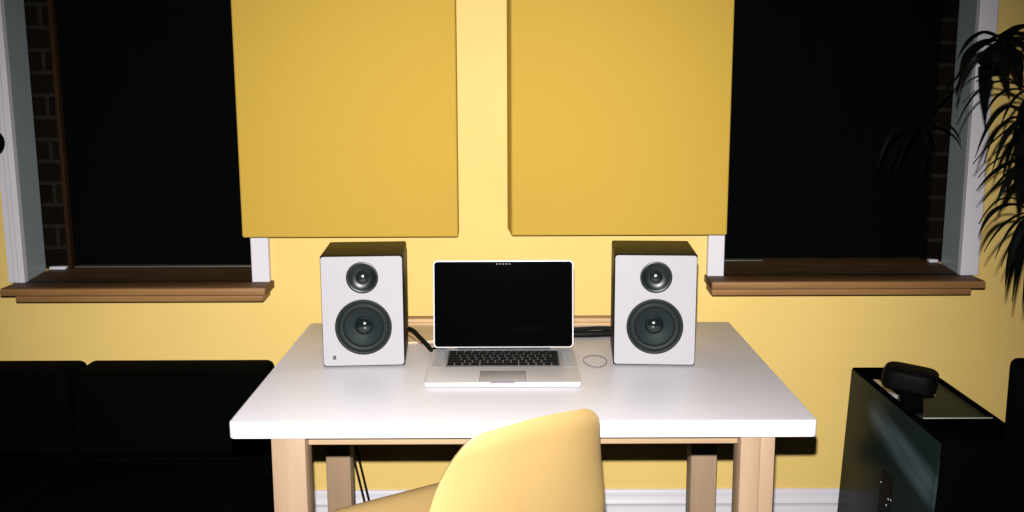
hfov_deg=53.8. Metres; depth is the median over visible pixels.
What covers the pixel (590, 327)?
cable
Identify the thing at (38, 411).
cushion
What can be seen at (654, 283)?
speaker
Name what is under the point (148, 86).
blind
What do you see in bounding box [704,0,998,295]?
window
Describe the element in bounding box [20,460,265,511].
seat cushion
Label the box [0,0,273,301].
window
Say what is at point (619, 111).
acoustic panel
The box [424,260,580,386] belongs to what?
laptop
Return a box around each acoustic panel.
[231,0,458,237]
[507,0,734,235]
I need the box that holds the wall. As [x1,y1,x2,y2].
[0,0,1023,489]
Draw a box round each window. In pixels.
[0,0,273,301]
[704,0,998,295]
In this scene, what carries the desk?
on the floor
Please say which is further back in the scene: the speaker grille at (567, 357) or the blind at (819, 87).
the blind at (819, 87)
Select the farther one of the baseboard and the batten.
the baseboard
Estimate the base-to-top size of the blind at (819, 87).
1.407 m
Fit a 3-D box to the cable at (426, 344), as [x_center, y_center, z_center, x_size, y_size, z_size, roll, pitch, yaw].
[-0.260,0.216,2.668,0.206,0.040,0.061,7,12,37]
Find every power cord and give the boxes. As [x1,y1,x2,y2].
[354,444,369,500]
[354,456,365,501]
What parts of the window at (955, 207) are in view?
casing, sill moulding, sill, casing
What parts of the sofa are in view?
frame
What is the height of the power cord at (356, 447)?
0.715 m
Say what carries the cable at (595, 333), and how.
on the desk
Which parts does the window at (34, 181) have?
casing, frame, sill, sill moulding, casing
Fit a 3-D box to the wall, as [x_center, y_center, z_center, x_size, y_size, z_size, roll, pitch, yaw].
[-0.127,-0.447,3.094,4.650,2.700,0.350,0,10,0]
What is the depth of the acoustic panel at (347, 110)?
2.86 m
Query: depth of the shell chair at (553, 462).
1.89 m
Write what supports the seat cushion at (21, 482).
on the sofa
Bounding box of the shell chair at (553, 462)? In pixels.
[333,409,604,511]
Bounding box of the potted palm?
[878,24,1023,306]
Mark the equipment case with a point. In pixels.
(914, 442)
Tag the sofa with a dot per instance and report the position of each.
(99, 435)
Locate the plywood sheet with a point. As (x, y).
(426, 331)
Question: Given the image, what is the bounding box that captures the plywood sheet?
[408,325,432,343]
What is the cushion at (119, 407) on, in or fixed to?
on the sofa
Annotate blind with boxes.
[54,0,251,267]
[724,0,940,260]
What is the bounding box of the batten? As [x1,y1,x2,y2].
[408,315,610,325]
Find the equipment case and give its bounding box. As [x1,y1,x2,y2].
[837,361,1004,511]
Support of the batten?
on the desk
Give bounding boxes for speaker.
[320,241,407,366]
[610,240,697,364]
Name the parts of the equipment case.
latch plate, edge trim, panel, handle, edge trim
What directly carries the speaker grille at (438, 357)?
attached to the laptop
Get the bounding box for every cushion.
[0,360,86,454]
[0,461,68,511]
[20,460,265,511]
[71,360,273,454]
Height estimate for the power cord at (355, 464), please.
0.715 m
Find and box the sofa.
[0,360,273,511]
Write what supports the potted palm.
on the floor
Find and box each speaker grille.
[432,351,445,366]
[561,351,574,366]
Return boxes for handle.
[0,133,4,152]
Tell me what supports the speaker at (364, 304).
on the desk
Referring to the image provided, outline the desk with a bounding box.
[229,322,816,511]
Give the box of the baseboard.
[313,488,838,511]
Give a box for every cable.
[408,327,447,351]
[574,326,610,330]
[574,330,609,337]

